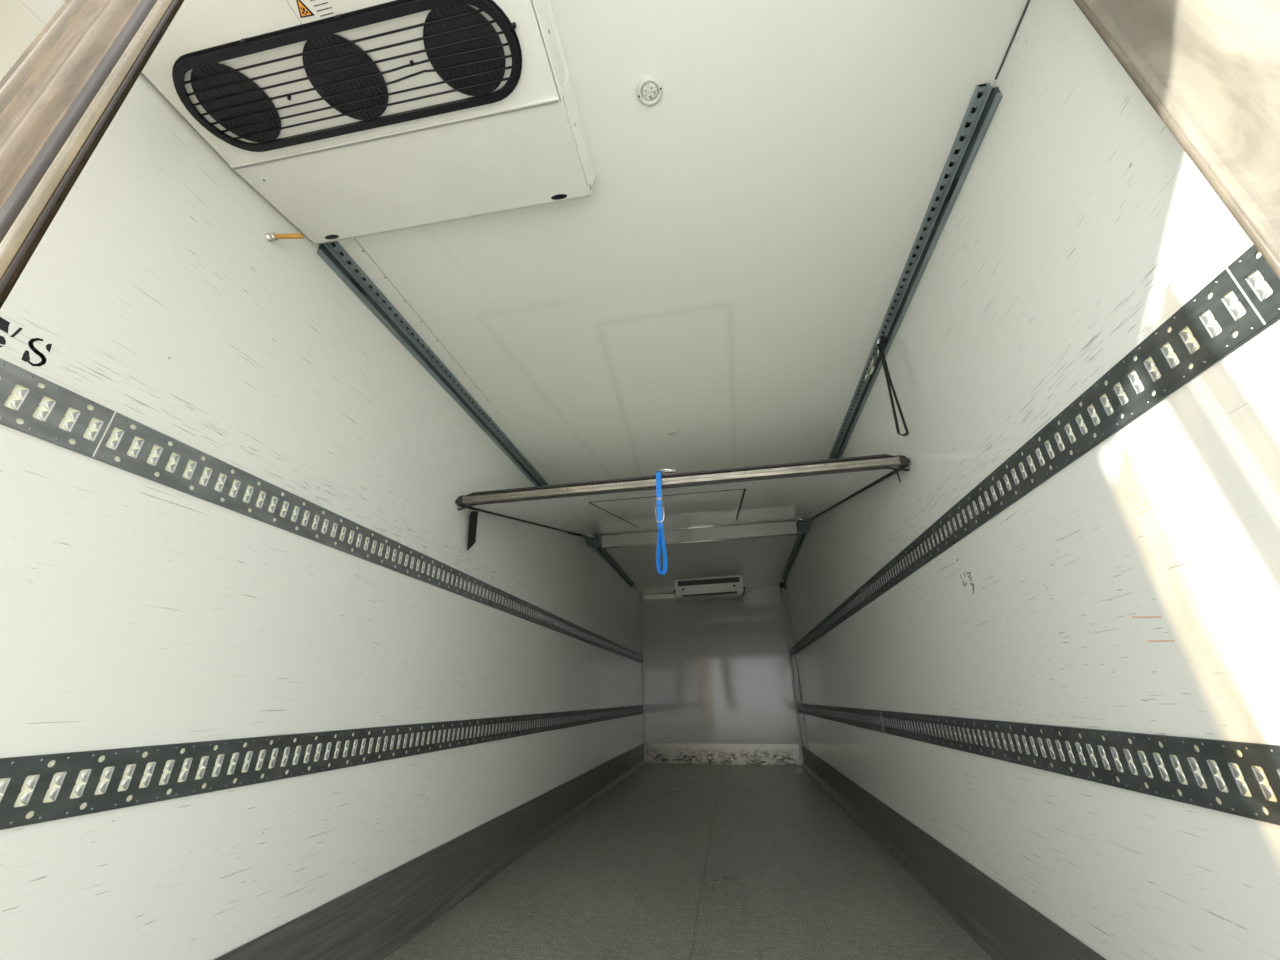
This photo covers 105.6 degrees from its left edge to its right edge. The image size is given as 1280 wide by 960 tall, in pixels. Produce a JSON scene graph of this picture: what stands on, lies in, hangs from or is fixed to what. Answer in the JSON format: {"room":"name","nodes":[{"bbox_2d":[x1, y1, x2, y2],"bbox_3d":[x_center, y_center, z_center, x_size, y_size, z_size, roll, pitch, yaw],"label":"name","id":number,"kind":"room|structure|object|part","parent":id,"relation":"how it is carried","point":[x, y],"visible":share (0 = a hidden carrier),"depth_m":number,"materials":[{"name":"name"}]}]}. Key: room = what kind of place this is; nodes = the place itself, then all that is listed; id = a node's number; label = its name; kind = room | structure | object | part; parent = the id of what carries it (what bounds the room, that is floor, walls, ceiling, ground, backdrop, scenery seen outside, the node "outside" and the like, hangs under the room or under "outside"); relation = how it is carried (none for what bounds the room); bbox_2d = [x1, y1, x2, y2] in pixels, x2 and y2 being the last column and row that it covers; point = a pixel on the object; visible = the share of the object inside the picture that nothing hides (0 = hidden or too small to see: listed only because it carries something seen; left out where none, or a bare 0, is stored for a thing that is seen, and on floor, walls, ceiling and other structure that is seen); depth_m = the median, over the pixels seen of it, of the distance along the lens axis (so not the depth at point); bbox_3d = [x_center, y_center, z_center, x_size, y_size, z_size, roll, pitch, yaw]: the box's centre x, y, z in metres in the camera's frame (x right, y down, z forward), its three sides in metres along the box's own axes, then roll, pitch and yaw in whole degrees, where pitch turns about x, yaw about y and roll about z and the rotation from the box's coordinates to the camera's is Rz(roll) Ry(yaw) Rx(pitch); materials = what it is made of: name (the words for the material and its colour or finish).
{"room":"cargo space","nodes":[
{"label":"cargo space","id":0,"kind":"room"},
{"bbox_2d":[0,0,642,959],"bbox_3d":[-0.727,1.601,4.460,0.081,2.860,8.654,-5,-25,9],"label":"wall","id":1,"kind":"structure","parent":0,"point":[136,611],"depth_m":1.51,"materials":[{"name":"white paint"}]},
{"bbox_2d":[265,233,303,241],"bbox_3d":[-1.260,-0.864,1.725,0.113,0.043,0.032,0,-24,-2],"label":"pipe stub","id":2,"kind":"object","parent":1,"relation":"attached to","point":[271,237],"visible":1,"depth_m":1.72,"materials":[{"name":"brown metal"}]},
{"bbox_2d":[0,705,642,829],"bbox_3d":[-0.673,2.103,4.259,0.008,0.132,8.366,-5,-25,9],"label":"rail","id":3,"kind":"object","parent":1,"relation":"attached to","point":[34,789],"visible":1,"depth_m":1.39,"materials":[{"name":"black metal"}]},
{"bbox_3d":[-0.518,2.462,5.061,0.008,0.132,3.008,-5,-25,9],"label":"rail","id":4,"kind":"part","parent":3,"relation":"part of","materials":[{"name":"silver metal"}]},
{"bbox_3d":[-0.103,3.426,7.216,0.008,0.132,1.786,-5,-25,9],"label":"rail","id":5,"kind":"part","parent":3,"relation":"part of","materials":[{"name":"silver metal"}]},
{"bbox_2d":[0,358,642,663],"bbox_3d":[-0.676,1.406,4.604,0.008,0.131,8.306,-5,-25,9],"label":"rail","id":6,"kind":"object","parent":1,"relation":"attached to","point":[31,404],"visible":1,"depth_m":1.45,"materials":[{"name":"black metal"}]},
{"bbox_3d":[-1.363,-0.190,1.038,0.008,0.131,0.374,-5,-25,9],"label":"rail","id":7,"kind":"part","parent":6,"relation":"part of","materials":[{"name":"silver metal"}]},
{"bbox_3d":[-1.071,0.487,2.549,0.008,0.131,2.989,-5,-25,9],"label":"rail","id":8,"kind":"part","parent":6,"relation":"part of","materials":[{"name":"silver metal"}]},
{"bbox_3d":[-0.553,1.689,5.236,0.008,0.131,2.989,-5,-25,9],"label":"rail","id":9,"kind":"part","parent":6,"relation":"part of","materials":[{"name":"silver metal"}]},
{"bbox_3d":[-0.125,2.684,7.458,0.008,0.131,1.955,-5,-25,9],"label":"rail","id":10,"kind":"part","parent":6,"relation":"part of","materials":[{"name":"silver metal"}]},
{"bbox_2d":[214,743,645,959],"bbox_3d":[-0.663,2.645,3.933,0.041,0.282,8.569,-5,-25,9],"label":"baseboard","id":11,"kind":"structure","parent":1,"relation":"attached to","point":[374,919],"depth_m":2.24,"materials":[{"name":"grey metal"}]},
{"bbox_2d":[467,511,477,550],"bbox_3d":[-1.003,0.301,2.910,0.004,0.266,0.102,-5,-25,9],"label":"strap","id":12,"kind":"object","parent":1,"relation":"hanging from","point":[473,518],"visible":1,"depth_m":2.91,"materials":[{"name":"black fabric"}]},
{"bbox_2d":[338,0,1027,594],"bbox_3d":[0.503,0.197,4.806,2.460,0.163,8.574,-5,-25,9],"label":"ceiling","id":13,"kind":"structure","parent":0,"point":[727,278],"depth_m":2.05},
{"bbox_2d":[112,0,595,243],"bbox_3d":[-0.786,-1.148,1.461,1.137,0.163,0.830,-5,-25,9],"label":"refrigeration unit","id":14,"kind":"object","parent":13,"relation":"attached to","point":[351,118],"visible":1,"depth_m":1.42,"materials":[{"name":"grey metal"}]},
{"bbox_2d":[310,0,333,16],"bbox_3d":[-0.799,-1.192,1.217,0.043,0.001,0.044,-5,-25,9],"label":"print","id":15,"kind":"object","parent":14,"relation":"on","point":[318,8],"depth_m":1.22,"materials":[{"name":"white paper"}]},
{"bbox_2d":[172,0,521,151],"bbox_3d":[-0.820,-1.119,1.360,1.024,0.018,0.257,-5,-25,9],"label":"grille","id":16,"kind":"object","parent":14,"relation":"attached to","point":[359,68],"depth_m":1.34,"materials":[{"name":"black plastic"}]},
{"bbox_2d":[317,241,633,587],"bbox_3d":[-0.690,0.380,4.892,0.054,0.079,6.562,-5,-25,9],"label":"ceiling track","id":17,"kind":"object","parent":13,"relation":"attached to","point":[334,255],"visible":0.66,"depth_m":2.55,"materials":[{"name":"metal"}]},
{"bbox_2d":[455,454,909,548],"bbox_3d":[0.359,0.263,3.892,2.451,0.718,2.628,-5,-25,9],"label":"panel","id":18,"kind":"object","parent":17,"relation":"hanging from","point":[765,500],"depth_m":3.15,"materials":[{"name":"metal"}]},
{"bbox_2d":[655,468,675,574],"bbox_3d":[0.139,0.201,2.523,0.115,0.590,0.076,-5,-25,9],"label":"strap","id":19,"kind":"object","parent":18,"relation":"hanging from","point":[661,540],"visible":1,"depth_m":2.49,"materials":[{"name":"blue fabric"}]},
{"bbox_3d":[0.360,0.244,3.896,2.380,0.050,2.600,-5,-11,9],"label":"panel","id":20,"kind":"part","parent":18,"relation":"part of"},
{"bbox_2d":[354,238,599,535],"bbox_3d":[-0.687,0.120,4.414,0.014,0.003,7.355,-5,-25,9],"label":"trim","id":21,"kind":"structure","parent":13,"relation":"attached to","point":[363,250],"depth_m":2.37,"materials":[{"name":"grey metal"}]},
{"bbox_2d":[637,75,662,105],"bbox_3d":[0.031,-1.216,1.523,0.082,0.013,0.082,-6,-25,8],"label":"recessed light","id":22,"kind":"object","parent":13,"relation":"in","point":[649,88],"visible":1,"depth_m":1.52,"materials":[{"name":"grey plastic"}]},
{"bbox_2d":[667,429,678,435],"bbox_3d":[0.236,-0.336,3.475,0.082,0.013,0.082,-6,-25,8],"label":"recessed light","id":23,"kind":"object","parent":13,"relation":"in","point":[673,432],"visible":1,"depth_m":3.47,"materials":[{"name":"grey plastic"}]},
{"bbox_2d":[674,575,744,600],"bbox_3d":[1.111,1.751,7.791,1.120,0.319,0.398,-5,-25,9],"label":"evaporator unit","id":24,"kind":"object","parent":13,"relation":"attached to","point":[724,586],"visible":1,"depth_m":7.66,"materials":[{"name":"white"}]},
{"bbox_2d":[782,83,1002,580],"bbox_3d":[1.698,0.180,4.653,0.054,0.078,6.964,-5,-25,9],"label":"ceiling track","id":25,"kind":"object","parent":13,"relation":"attached to","point":[985,100],"visible":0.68,"depth_m":2.01,"materials":[{"name":"metal"}]},
{"bbox_2d":[865,358,874,379],"bbox_3d":[1.333,-0.637,2.815,0.028,0.026,0.190,-5,-25,9],"label":"clamp","id":26,"kind":"object","parent":25,"relation":"attached to","point":[871,367],"visible":1,"depth_m":2.80,"materials":[{"name":"white metal"}]},
{"bbox_2d":[877,336,908,435],"bbox_3d":[1.284,-0.475,2.502,0.064,0.593,0.095,-5,-25,9],"label":"strap","id":27,"kind":"object","parent":25,"relation":"hanging from","point":[882,340],"visible":1,"depth_m":2.47,"materials":[{"name":"black fabric"}]},
{"bbox_3d":[-0.249,-1.526,0.897,2.620,0.245,0.099,-5,-25,9],"label":"trim","id":28,"kind":"structure","parent":13,"relation":"attached to","visible":0},
{"bbox_2d":[0,0,138,188],"bbox_3d":[-0.755,-0.385,0.565,0.346,1.850,0.013,-5,-25,9],"label":"curtain strip","id":29,"kind":"object","parent":28,"relation":"hanging from","point":[20,73],"visible":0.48,"depth_m":0.65,"materials":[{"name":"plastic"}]},
{"bbox_2d":[0,0,183,308],"bbox_3d":[-0.631,-0.404,0.526,0.342,1.850,0.017,-5,-25,9],"label":"curtain strip","id":30,"kind":"object","parent":28,"relation":"hanging from","point":[91,103],"visible":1,"depth_m":0.51,"materials":[{"name":"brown plastic"}]},
{"bbox_2d":[1073,0,1279,278],"bbox_3d":[0.959,-0.650,0.649,0.016,1.670,0.508,-6,-25,12],"label":"curtain strip","id":31,"kind":"object","parent":28,"relation":"hanging from","point":[1209,69],"visible":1,"depth_m":0.84,"materials":[{"name":"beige plastic"}]},
{"bbox_2d":[384,763,992,959],"bbox_3d":[0.529,2.734,3.666,2.460,0.120,8.574,-5,-25,9],"label":"floor","id":32,"kind":"structure","parent":0,"point":[673,861],"depth_m":2.60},
{"bbox_2d":[642,585,803,764],"bbox_3d":[1.258,3.179,8.093,2.460,2.923,0.164,-5,-25,9],"label":"wall","id":33,"kind":"structure","parent":0,"point":[717,671],"depth_m":8.05,"materials":[{"name":"white metal"}]},
{"bbox_2d":[642,600,644,742],"bbox_3d":[0.059,3.203,8.298,0.029,2.270,0.029,-5,-25,9],"label":"trim","id":34,"kind":"structure","parent":33,"relation":"attached to","point":[642,600],"depth_m":8.23,"materials":[{"name":"grey metal"}]},
{"bbox_2d":[643,594,677,599],"bbox_3d":[0.367,2.087,8.703,0.630,0.083,0.046,-5,-25,9],"label":"trim","id":35,"kind":"structure","parent":33,"relation":"attached to","point":[656,596],"depth_m":8.69,"materials":[{"name":"white metal"}]},
{"bbox_2d":[645,743,800,765],"bbox_3d":[1.258,4.250,7.544,2.402,0.280,0.044,-5,-25,11],"label":"trim","id":36,"kind":"structure","parent":33,"relation":"attached to","point":[658,753],"depth_m":7.55,"materials":[{"name":"metal"}]},
{"bbox_2d":[782,0,1279,959],"bbox_3d":[1.773,1.371,4.081,0.081,2.923,8.654,-5,-25,9],"label":"wall","id":37,"kind":"structure","parent":0,"point":[1135,588],"depth_m":1.34,"materials":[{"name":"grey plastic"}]},
{"bbox_2d":[779,582,785,589],"bbox_3d":[2.307,1.714,7.865,0.088,0.090,0.160,-5,-25,9],"label":"junction box","id":38,"kind":"object","parent":37,"relation":"attached to","point":[782,585],"visible":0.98,"depth_m":7.82,"materials":[{"name":"black plastic"}]},
{"bbox_2d":[780,588,801,745],"bbox_3d":[2.436,2.926,7.871,0.029,2.420,0.029,-5,-25,9],"label":"trim","id":39,"kind":"structure","parent":37,"relation":"attached to","point":[797,715],"depth_m":7.80,"materials":[{"name":"grey metal"}]},
{"bbox_2d":[785,583,807,749],"bbox_3d":[2.334,2.702,7.274,0.012,2.338,0.020,-5,-25,9],"label":"trim","id":40,"kind":"structure","parent":37,"relation":"attached to","point":[785,583],"depth_m":7.22,"materials":[{"name":"grey metal"}]},
{"bbox_2d":[801,746,1105,959],"bbox_3d":[1.709,2.464,3.557,0.057,0.260,8.569,-5,-25,9],"label":"baseboard","id":41,"kind":"structure","parent":37,"relation":"attached to","point":[1002,924],"depth_m":2.24,"materials":[{"name":"grey metal"}]},
{"bbox_2d":[995,0,1029,79],"bbox_3d":[1.043,-1.433,1.141,0.004,0.006,0.860,-5,-25,9],"label":"trim","id":42,"kind":"structure","parent":37,"relation":"attached to","point":[1028,1],"depth_m":1.43,"materials":[{"name":"grey"}]},
{"bbox_2d":[790,244,1279,656],"bbox_3d":[1.731,1.162,4.207,0.008,0.137,8.387,-5,-25,9],"label":"rail","id":43,"kind":"object","parent":37,"relation":"attached to","point":[1243,300],"visible":1,"depth_m":1.17,"materials":[{"name":"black metal"}]},
{"bbox_3d":[2.399,2.713,7.673,0.008,0.137,0.675,-5,-25,9],"label":"rail","id":44,"kind":"part","parent":43,"relation":"part of","materials":[{"name":"black metal"}]},
{"bbox_3d":[2.224,2.306,6.763,0.008,0.137,1.350,-5,-25,9],"label":"rail","id":45,"kind":"part","parent":43,"relation":"part of","materials":[{"name":"black metal"}]},
{"bbox_3d":[1.848,1.433,4.814,0.008,0.137,2.988,-5,-25,9],"label":"rail","id":46,"kind":"part","parent":43,"relation":"part of","materials":[{"name":"black metal"}]},
{"bbox_3d":[1.338,0.251,2.171,0.008,0.137,2.892,-5,-25,9],"label":"rail","id":47,"kind":"part","parent":43,"relation":"part of","materials":[{"name":"black metal"}]},
{"bbox_3d":[1.046,-0.428,0.654,0.008,0.137,0.482,-5,-25,9],"label":"rail","id":48,"kind":"part","parent":43,"relation":"part of","materials":[{"name":"black metal"}]},
{"bbox_2d":[797,703,1279,824],"bbox_3d":[1.746,1.913,3.916,0.008,0.134,8.295,-5,-25,9],"label":"rail","id":49,"kind":"object","parent":37,"relation":"attached to","point":[1242,779],"visible":1,"depth_m":1.24,"materials":[{"name":"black metal"}]},
{"bbox_3d":[2.400,3.431,7.310,0.008,0.134,0.744,-5,-25,9],"label":"rail","id":50,"kind":"part","parent":49,"relation":"part of","materials":[{"name":"black metal"}]},
{"bbox_3d":[2.227,3.029,6.410,0.008,0.134,1.258,-5,-25,9],"label":"rail","id":51,"kind":"part","parent":49,"relation":"part of","materials":[{"name":"black metal"}]},
{"bbox_3d":[1.866,2.191,4.539,0.008,0.134,2.904,-5,-25,9],"label":"rail","id":52,"kind":"part","parent":49,"relation":"part of","materials":[{"name":"black metal"}]}
]}

